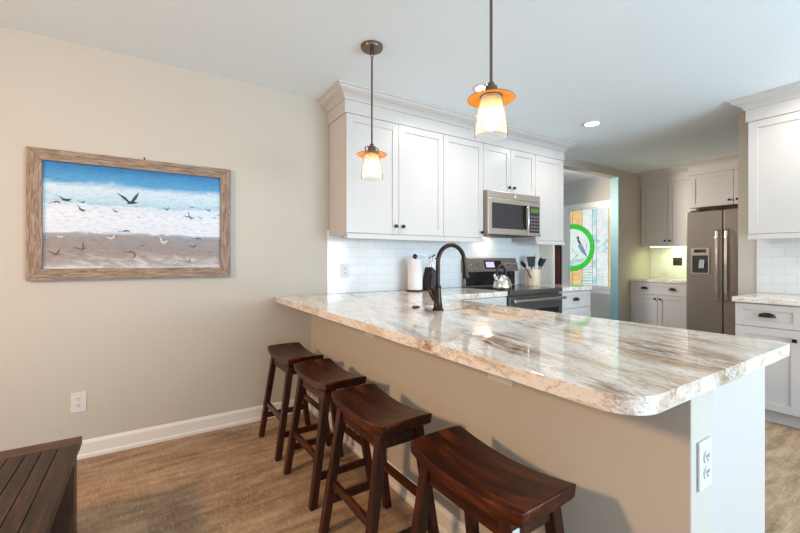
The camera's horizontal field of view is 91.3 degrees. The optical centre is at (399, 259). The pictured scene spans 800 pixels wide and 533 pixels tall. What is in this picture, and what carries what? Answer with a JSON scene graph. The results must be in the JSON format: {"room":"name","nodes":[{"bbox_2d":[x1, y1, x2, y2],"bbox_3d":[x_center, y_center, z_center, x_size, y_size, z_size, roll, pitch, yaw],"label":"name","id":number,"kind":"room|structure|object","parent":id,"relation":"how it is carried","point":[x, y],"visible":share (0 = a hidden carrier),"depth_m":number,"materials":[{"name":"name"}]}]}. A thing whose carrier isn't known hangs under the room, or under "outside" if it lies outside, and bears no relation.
{"room":"kitchen","nodes":[
{"label":"kitchen","id":0,"kind":"room"},
{"bbox_2d":[0,26,650,450],"bbox_3d":[-0.184,-0.050,3.562,9.950,2.500,0.120,0,0,-33],"label":"wall","id":1,"kind":"structure","parent":0,"point":[145,352],"depth_m":2.59,"materials":[{"name":"paint"}]},
{"bbox_2d":[70,391,85,412],"bbox_3d":[-1.936,0.860,2.355,0.075,0.120,0.010,0,0,-33],"label":"outlet","id":2,"kind":"object","parent":1,"relation":"attached to","point":[78,399],"visible":1,"depth_m":2.35,"materials":[{"name":"white plastic"}]},
{"bbox_2d":[75,396,81,401],"bbox_3d":[-1.935,0.841,2.353,0.033,0.033,0.003,0,0,-33],"label":"socket","id":3,"kind":"object","parent":2,"relation":"attached to","point":[77,398],"depth_m":2.35,"materials":[{"name":"white plastic"}]},
{"bbox_2d":[75,403,81,408],"bbox_3d":[-1.935,0.879,2.353,0.033,0.033,0.003,0,0,-33],"label":"socket","id":4,"kind":"object","parent":2,"relation":"attached to","point":[77,405],"depth_m":2.35,"materials":[{"name":"white plastic"}]},
{"bbox_2d":[26,146,230,280],"bbox_3d":[-1.670,-0.270,2.514,1.077,0.784,0.030,0,0,-33],"label":"framed picture","id":5,"kind":"object","parent":1,"relation":"attached to","point":[89,216],"visible":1,"depth_m":2.47,"materials":[{"name":"multicoloured paper"}]},
{"bbox_2d":[43,160,219,268],"bbox_3d":[-1.673,-0.260,2.520,0.942,0.628,0.009,0,0,-33],"label":"print","id":6,"kind":"object","parent":5,"relation":"attached to","point":[97,215],"depth_m":2.48},
{"bbox_2d":[77,396,310,459],"bbox_3d":[-2.521,1.147,1.971,4.298,0.105,0.022,0,0,-33],"label":"baseboard","id":7,"kind":"structure","parent":1,"relation":"attached to","point":[97,446],"depth_m":2.60,"materials":[{"name":"paint"}]},
{"bbox_2d":[329,113,444,240],"bbox_3d":[-0.090,-0.635,3.331,0.943,0.951,0.351,0,0,-33],"label":"upper cabinet","id":8,"kind":"object","parent":1,"relation":"attached to","point":[407,203],"visible":1,"depth_m":3.17,"materials":[{"name":"paint"}]},
{"bbox_2d":[327,230,538,293],"bbox_3d":[0.532,0.022,3.947,2.690,0.524,0.008,0,0,-33],"label":"tiled wall","id":9,"kind":"structure","parent":1,"relation":"attached to","point":[375,265],"depth_m":3.57,"materials":[{"name":"white tile"}]},
{"bbox_2d":[341,264,348,277],"bbox_3d":[-0.463,0.095,3.294,0.075,0.120,0.010,0,0,-33],"label":"outlet","id":10,"kind":"object","parent":9,"relation":"attached to","point":[344,267],"visible":1,"depth_m":3.29,"materials":[{"name":"white plastic"}]},
{"bbox_2d":[483,190,539,237],"bbox_3d":[1.056,-0.446,4.020,0.750,0.418,0.434,0,0,-33],"label":"microwave","id":11,"kind":"object","parent":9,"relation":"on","point":[505,214],"visible":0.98,"depth_m":3.85,"materials":[{"name":"metal"}]},
{"bbox_2d":[317,79,576,160],"bbox_3d":[0.651,-1.206,3.773,2.872,0.188,0.428,0,0,-33],"label":"crown molding","id":12,"kind":"structure","parent":1,"relation":"attached to","point":[343,97],"depth_m":3.34,"materials":[{"name":"paint"}]},
{"bbox_2d":[442,134,483,242],"bbox_3d":[0.511,-0.635,3.718,0.486,0.951,0.351,0,0,-33],"label":"upper cabinet","id":13,"kind":"object","parent":1,"relation":"attached to","point":[462,158],"visible":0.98,"depth_m":3.59,"materials":[{"name":"paint"}]},
{"bbox_2d":[483,143,534,195],"bbox_3d":[1.034,-0.886,4.055,0.758,0.449,0.351,0,0,-33],"label":"upper cabinet","id":14,"kind":"object","parent":1,"relation":"attached to","point":[504,169],"visible":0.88,"depth_m":3.91,"materials":[{"name":"paint"}]},
{"bbox_2d":[512,155,564,244],"bbox_3d":[1.557,-0.635,4.392,0.484,0.951,0.351,0,0,-33],"label":"upper cabinet","id":15,"kind":"object","parent":1,"relation":"attached to","point":[548,171],"visible":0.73,"depth_m":4.28,"materials":[{"name":"paint"}]},
{"bbox_2d":[552,245,554,283],"bbox_3d":[1.889,0.005,4.818,0.035,2.389,0.014,0,0,-33],"label":"trim","id":16,"kind":"structure","parent":1,"relation":"attached to","point":[553,246],"depth_m":4.81,"materials":[{"name":"paint"}]},
{"bbox_2d":[610,177,618,320],"bbox_3d":[3.126,0.005,5.695,0.014,2.389,0.116,0,0,-33],"label":"trim","id":17,"kind":"structure","parent":1,"relation":"attached to","point":[614,182],"depth_m":5.69,"materials":[{"name":"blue paint"}]},
{"bbox_2d":[0,0,799,182],"bbox_3d":[0.730,-1.350,2.374,10.200,0.100,9.200,0,0,-33],"label":"ceiling","id":18,"kind":"structure","parent":0,"point":[660,77],"depth_m":2.43,"materials":[{"name":"paint"}]},
{"bbox_2d":[356,40,386,178],"bbox_3d":[-0.171,-0.895,2.381,0.187,0.810,0.187,0,0,-33],"label":"pendant lamp","id":19,"kind":"object","parent":18,"relation":"hanging from","point":[370,47],"visible":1,"depth_m":2.37,"materials":[{"name":"brown metal"}]},
{"bbox_2d":[369,152,374,159],"bbox_3d":[-0.171,-0.626,2.381,0.038,0.043,0.038,0,0,-33],"label":"socket","id":20,"kind":"object","parent":19,"relation":"attached to","point":[371,154],"depth_m":2.36,"materials":[{"name":"white ceramic"}]},
{"bbox_2d":[472,82,487,92],"bbox_3d":[0.637,-1.296,2.962,0.184,0.006,0.184,0,0,-33],"label":"recessed light","id":21,"kind":"object","parent":18,"relation":"in","point":[478,87],"visible":0.54,"depth_m":2.94,"materials":[{"name":"white plastic"}]},
{"bbox_2d":[467,0,515,138],"bbox_3d":[0.362,-0.895,1.554,0.187,0.810,0.187,0,0,-33],"label":"pendant lamp","id":22,"kind":"object","parent":18,"relation":"hanging from","point":[492,97],"visible":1,"depth_m":1.54,"materials":[{"name":"brown metal"}]},
{"bbox_2d":[486,94,495,107],"bbox_3d":[0.362,-0.626,1.554,0.038,0.043,0.038,0,0,-33],"label":"socket","id":23,"kind":"object","parent":22,"relation":"attached to","point":[490,98],"depth_m":1.54,"materials":[{"name":"white ceramic"}]},
{"bbox_2d":[582,120,602,126],"bbox_3d":[1.835,-1.296,3.737,0.184,0.006,0.184,0,0,-33],"label":"recessed light","id":24,"kind":"object","parent":18,"relation":"in","point":[592,123],"visible":1,"depth_m":3.72,"materials":[{"name":"white plastic"}]},
{"bbox_2d":[77,411,799,532],"bbox_3d":[0.730,1.250,2.374,10.200,0.100,9.200,0,0,-33],"label":"floor","id":25,"kind":"structure","parent":0,"point":[230,479],"depth_m":2.04,"materials":[{"name":"wood"}]},
{"bbox_2d":[0,436,81,532],"bbox_3d":[-1.152,0.975,1.002,0.380,0.450,1.333,0,0,-33],"label":"bench","id":26,"kind":"object","parent":25,"relation":"on","point":[38,483],"visible":1,"depth_m":1.36,"materials":[{"name":"brown wood"}]},
{"bbox_2d":[258,342,331,461],"bbox_3d":[-0.699,0.898,2.589,0.363,0.604,0.459,0,0,-34],"label":"bar stool","id":27,"kind":"object","parent":25,"relation":"on","point":[284,356],"visible":0.8,"depth_m":2.53,"materials":[{"name":"brown wood"}]},
{"bbox_2d":[283,358,371,510],"bbox_3d":[-0.392,0.898,2.133,0.363,0.604,0.459,0,0,-35],"label":"bar stool","id":28,"kind":"object","parent":25,"relation":"on","point":[320,377],"visible":0.86,"depth_m":2.05,"materials":[{"name":"brown wood"}]},
{"bbox_2d":[319,383,438,532],"bbox_3d":[-0.093,0.898,1.649,0.363,0.604,0.459,0,0,-34],"label":"bar stool","id":29,"kind":"object","parent":25,"relation":"on","point":[380,419],"visible":0.94,"depth_m":1.60,"materials":[{"name":"brown wood"}]},
{"bbox_2d":[459,296,506,305],"bbox_3d":[0.436,0.762,3.503,0.838,0.876,0.650,0,0,-33],"label":"base cabinet","id":30,"kind":"object","parent":25,"relation":"on","point":[502,300],"visible":0.06,"depth_m":3.39,"materials":[{"name":"paint"}]},
{"bbox_2d":[275,287,789,415],"bbox_3d":[0.545,0.304,2.385,1.868,0.040,2.630,0,0,-33],"label":"countertop","id":31,"kind":"structure","parent":30,"relation":"on","point":[613,366],"depth_m":1.31,"materials":[{"name":"stone"}]},
{"bbox_2d":[406,254,423,291],"bbox_3d":[0.135,0.117,3.519,0.160,0.333,0.160,0,0,-33],"label":"paper towel holder","id":32,"kind":"object","parent":31,"relation":"on","point":[414,265],"visible":1,"depth_m":3.46,"materials":[{"name":"white paper"}]},
{"bbox_2d":[422,267,435,290],"bbox_3d":[0.272,0.177,3.584,0.118,0.213,0.130,0,0,-33],"label":"knife block","id":33,"kind":"object","parent":31,"relation":"on","point":[428,270],"visible":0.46,"depth_m":3.54,"materials":[{"name":"black wood"}]},
{"bbox_2d":[428,243,469,310],"bbox_3d":[0.282,0.094,2.249,0.264,0.378,0.110,0,0,-33],"label":"faucet","id":34,"kind":"object","parent":31,"relation":"on","point":[435,295],"visible":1,"depth_m":2.18,"materials":[{"name":"black metal"}]},
{"bbox_2d":[448,309,531,320],"bbox_3d":[0.480,0.433,2.195,0.407,0.214,0.722,0,0,-33],"label":"sink","id":35,"kind":"object","parent":31,"relation":"in","point":[501,316],"visible":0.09,"depth_m":2.42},
{"bbox_2d":[410,426,575,532],"bbox_3d":[0.253,0.898,1.168,0.363,0.604,0.459,0,0,-35],"label":"bar stool","id":36,"kind":"object","parent":25,"relation":"on","point":[493,490],"visible":1,"depth_m":1.11,"materials":[{"name":"brown wood"}]},
{"bbox_2d":[461,258,566,312],"bbox_3d":[1.133,0.593,3.907,0.758,1.215,0.700,0,0,-33],"label":"range","id":37,"kind":"object","parent":25,"relation":"on","point":[481,271],"visible":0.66,"depth_m":3.88,"materials":[{"name":"metal"}]},
{"bbox_2d":[492,264,511,288],"bbox_3d":[0.970,0.160,3.719,0.184,0.233,0.184,0,0,12],"label":"kettle","id":38,"kind":"object","parent":37,"relation":"on","point":[501,281],"visible":1,"depth_m":3.66,"materials":[{"name":"silver metal"}]},
{"bbox_2d":[465,284,562,294],"bbox_3d":[1.131,0.296,3.911,0.758,0.038,0.590,0,0,-33],"label":"cooktop","id":39,"kind":"object","parent":37,"relation":"in","point":[516,289],"depth_m":3.75,"materials":[{"name":"glass"}]},
{"bbox_2d":[559,290,589,316],"bbox_3d":[1.657,0.762,4.290,0.520,0.876,0.650,0,0,-33],"label":"base cabinet","id":40,"kind":"object","parent":25,"relation":"on","point":[576,302],"visible":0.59,"depth_m":4.05,"materials":[{"name":"paint"}]},
{"bbox_2d":[516,283,591,291],"bbox_3d":[1.661,0.304,4.297,0.543,0.040,0.624,0,0,-33],"label":"countertop","id":41,"kind":"structure","parent":40,"relation":"on","point":[565,287],"depth_m":4.11,"materials":[{"name":"stone"}]},
{"bbox_2d":[526,269,539,284],"bbox_3d":[1.482,0.195,4.346,0.148,0.178,0.148,0,0,-33],"label":"utensil crock","id":42,"kind":"object","parent":41,"relation":"on","point":[535,273],"visible":0.85,"depth_m":4.28,"materials":[{"name":"beige ceramic"}]},
{"bbox_2d":[520,261,531,278],"bbox_3d":[1.397,0.143,4.255,0.229,0.252,0.065,0,0,-33],"label":"ladle","id":43,"kind":"object","parent":42,"relation":"in","point":[522,263],"visible":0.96,"depth_m":4.21,"materials":[{"name":"black plastic"}]},
{"bbox_2d":[527,257,535,268],"bbox_3d":[1.463,0.117,4.355,0.100,0.299,0.036,0,0,12],"label":"spatula","id":44,"kind":"object","parent":42,"relation":"in","point":[531,260],"visible":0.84,"depth_m":4.36,"materials":[{"name":"black plastic"}]},
{"bbox_2d":[538,258,542,268],"bbox_3d":[1.544,0.122,4.360,0.086,0.289,0.071,0,0,14],"label":"serving spoon","id":45,"kind":"object","parent":42,"relation":"in","point":[540,261],"visible":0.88,"depth_m":4.34,"materials":[{"name":"plastic"}]},
{"bbox_2d":[630,281,685,328],"bbox_3d":[3.865,0.762,5.665,0.660,0.876,0.730,0,0,-33],"label":"base cabinet","id":46,"kind":"object","parent":25,"relation":"on","point":[651,303],"visible":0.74,"depth_m":5.48,"materials":[{"name":"paint"}]},
{"bbox_2d":[630,278,685,283],"bbox_3d":[3.872,0.304,5.667,0.630,0.040,0.732,0,0,-33],"label":"countertop","id":47,"kind":"structure","parent":46,"relation":"on","point":[658,280],"depth_m":5.55,"materials":[{"name":"stone"}]},
{"bbox_2d":[686,208,737,335],"bbox_3d":[4.236,0.289,4.840,0.895,1.822,0.906,0,0,-33],"label":"refrigerator","id":48,"kind":"object","parent":25,"relation":"on","point":[711,236],"visible":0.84,"depth_m":4.78,"materials":[{"name":"metal"}]},
{"bbox_2d":[713,367,764,532],"bbox_3d":[0.863,0.762,1.504,0.607,0.876,0.680,0,0,-33],"label":"base cabinet","id":49,"kind":"object","parent":25,"relation":"on","point":[738,404],"visible":0.02,"depth_m":1.23,"materials":[{"name":"paint"}]},
{"bbox_2d":[735,302,799,428],"bbox_3d":[2.931,0.762,3.022,0.635,0.876,0.370,0,0,-33],"label":"base cabinet","id":50,"kind":"object","parent":25,"relation":"on","point":[774,322],"visible":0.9,"depth_m":2.82,"materials":[{"name":"paint"}]},
{"bbox_3d":[3.276,0.762,2.487,0.635,0.876,0.900,0,0,-33],"label":"base cabinet","id":51,"kind":"object","parent":25,"relation":"on","visible":0},
{"bbox_2d":[732,293,799,305],"bbox_3d":[3.172,0.304,2.647,0.620,0.040,1.292,0,0,-33],"label":"countertop","id":52,"kind":"structure","parent":51,"relation":"on","point":[764,298],"depth_m":2.92,"materials":[{"name":"stone"}]},
{"bbox_2d":[311,314,712,532],"bbox_3d":[0.048,0.762,2.080,0.135,0.876,2.622,0,0,-33],"label":"wall","id":53,"kind":"structure","parent":0,"point":[630,473],"depth_m":1.23,"materials":[{"name":"paint"}]},
{"bbox_2d":[365,332,374,337],"bbox_3d":[-0.180,0.417,2.299,0.010,0.075,0.120,0,0,-33],"label":"bracket","id":54,"kind":"object","parent":53,"relation":"attached to","point":[366,333],"visible":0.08,"depth_m":2.30,"materials":[{"name":"white plastic"}]},
{"bbox_2d":[309,396,465,532],"bbox_3d":[0.049,1.147,2.058,0.158,0.105,2.628,0,0,-33],"label":"baseboard","id":55,"kind":"structure","parent":53,"relation":"attached to","point":[447,522],"depth_m":1.94,"materials":[{"name":"paint"}]},
{"bbox_2d":[488,373,513,386],"bbox_3d":[0.370,0.417,1.446,0.010,0.075,0.120,0,0,-33],"label":"outlet","id":56,"kind":"object","parent":53,"relation":"attached to","point":[490,376],"visible":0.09,"depth_m":1.44,"materials":[{"name":"white plastic"}]},
{"bbox_2d":[697,436,711,492],"bbox_3d":[0.762,0.510,0.975,0.075,0.120,0.010,0,0,-33],"label":"outlet","id":57,"kind":"object","parent":53,"relation":"attached to","point":[704,447],"visible":1,"depth_m":0.96,"materials":[{"name":"white plastic"}]},
{"bbox_2d":[703,450,709,463],"bbox_3d":[0.764,0.490,0.973,0.033,0.033,0.003,0,0,-33],"label":"socket","id":58,"kind":"object","parent":57,"relation":"attached to","point":[706,453],"depth_m":0.97,"materials":[{"name":"white plastic"}]},
{"bbox_2d":[703,465,709,478],"bbox_3d":[0.764,0.529,0.973,0.033,0.033,0.003,0,0,-33],"label":"socket","id":59,"kind":"object","parent":57,"relation":"attached to","point":[706,468],"depth_m":0.97,"materials":[{"name":"white plastic"}]},
{"bbox_2d":[561,182,609,318],"bbox_3d":[2.560,-0.050,7.215,0.120,2.500,3.045,0,0,-33],"label":"wall","id":60,"kind":"structure","parent":0,"point":[599,303],"depth_m":6.25,"materials":[{"name":"paint"}]},
{"bbox_2d":[555,245,560,283],"bbox_3d":[2.530,0.175,7.052,0.105,2.050,0.785,0,0,-33],"label":"door","id":61,"kind":"structure","parent":60,"relation":"in","point":[557,247],"depth_m":6.76,"materials":[{"name":"red wood"}]},
{"bbox_2d":[562,200,609,293],"bbox_3d":[3.057,-0.190,6.324,0.070,1.460,1.000,0,0,-33],"label":"window","id":62,"kind":"structure","parent":60,"relation":"in","point":[586,232],"depth_m":6.35,"materials":[{"name":"glass"}]},
{"bbox_2d":[563,176,609,189],"bbox_3d":[2.504,-1.250,7.101,0.095,0.100,2.914,0,0,-33],"label":"trim","id":63,"kind":"structure","parent":60,"relation":"attached to","point":[593,180],"depth_m":6.33,"materials":[{"name":"paint"}]},
{"bbox_2d":[738,112,795,295],"bbox_3d":[5.164,-0.050,2.315,2.350,2.500,4.297,0,0,-33],"label":"wall","id":64,"kind":"structure","parent":0,"point":[747,249],"depth_m":3.45,"materials":[{"name":"paint"}]},
{"bbox_2d":[727,81,799,123],"bbox_3d":[3.415,-1.206,2.464,0.428,0.188,2.042,0,0,-33],"label":"crown molding","id":65,"kind":"structure","parent":64,"relation":"attached to","point":[785,99],"depth_m":3.03,"materials":[{"name":"paint"}]},
{"bbox_2d":[747,111,799,239],"bbox_3d":[3.189,-0.635,2.872,0.347,0.951,0.900,0,0,-33],"label":"upper cabinet","id":66,"kind":"object","parent":64,"relation":"attached to","point":[773,142],"visible":1,"depth_m":3.04,"materials":[{"name":"paint"}]},
{"bbox_2d":[757,238,799,294],"bbox_3d":[3.558,0.032,2.631,0.008,0.503,1.768,0,0,-33],"label":"tiled wall","id":67,"kind":"structure","parent":64,"relation":"attached to","point":[778,260],"depth_m":3.25,"materials":[{"name":"white tile"}]},
{"bbox_3d":[4.499,-0.050,5.406,0.120,2.500,1.854,0,0,-33],"label":"wall niche","id":68,"kind":"object","parent":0,"visible":0},
{"bbox_2d":[651,247,685,278],"bbox_3d":[4.152,0.032,5.824,0.008,0.503,0.773,0,0,-33],"label":"tiled wall","id":69,"kind":"structure","parent":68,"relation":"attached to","point":[661,257],"depth_m":5.95,"materials":[{"name":"white tile"}]},
{"bbox_2d":[660,271,668,275],"bbox_3d":[4.039,0.215,5.982,0.010,0.075,0.120,0,0,-33],"label":"outlet","id":70,"kind":"object","parent":69,"relation":"attached to","point":[662,273],"visible":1,"depth_m":5.97,"materials":[{"name":"white plastic"}]},
{"bbox_2d":[673,257,681,265],"bbox_3d":[4.136,0.030,5.830,0.012,0.120,0.120,0,0,-33],"label":"switch plate","id":71,"kind":"object","parent":69,"relation":"attached to","point":[677,261],"visible":1,"depth_m":5.83,"materials":[{"name":"black plastic"}]},
{"bbox_2d":[641,180,695,246],"bbox_3d":[3.991,-0.655,5.746,0.345,0.911,0.730,0,0,-33],"label":"upper cabinet","id":72,"kind":"object","parent":68,"relation":"attached to","point":[665,206],"visible":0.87,"depth_m":5.69,"materials":[{"name":"paint"}]},
{"bbox_2d":[637,166,688,186],"bbox_3d":[3.852,-1.206,5.655,0.142,0.188,0.732,0,0,-33],"label":"crown molding","id":73,"kind":"structure","parent":72,"relation":"attached to","point":[680,173],"depth_m":5.67,"materials":[{"name":"paint"}]},
{"bbox_2d":[649,245,685,246],"bbox_3d":[3.966,-0.192,5.697,0.040,0.014,0.600,0,0,-33],"label":"light","id":74,"kind":"object","parent":72,"relation":"attached to","point":[684,245],"visible":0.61,"depth_m":5.72,"materials":[{"name":"white plastic"}]},
{"bbox_2d":[689,169,737,210],"bbox_3d":[4.352,-0.895,4.945,0.623,0.431,0.998,0,0,-33],"label":"upper cabinet","id":75,"kind":"object","parent":68,"relation":"attached to","point":[715,190],"visible":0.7,"depth_m":4.99,"materials":[{"name":"paint"}]},
{"bbox_2d":[677,151,737,175],"bbox_3d":[4.111,-1.206,4.844,0.240,0.188,1.094,0,0,-33],"label":"crown molding","id":76,"kind":"structure","parent":75,"relation":"attached to","point":[728,161],"depth_m":4.97,"materials":[{"name":"paint"}]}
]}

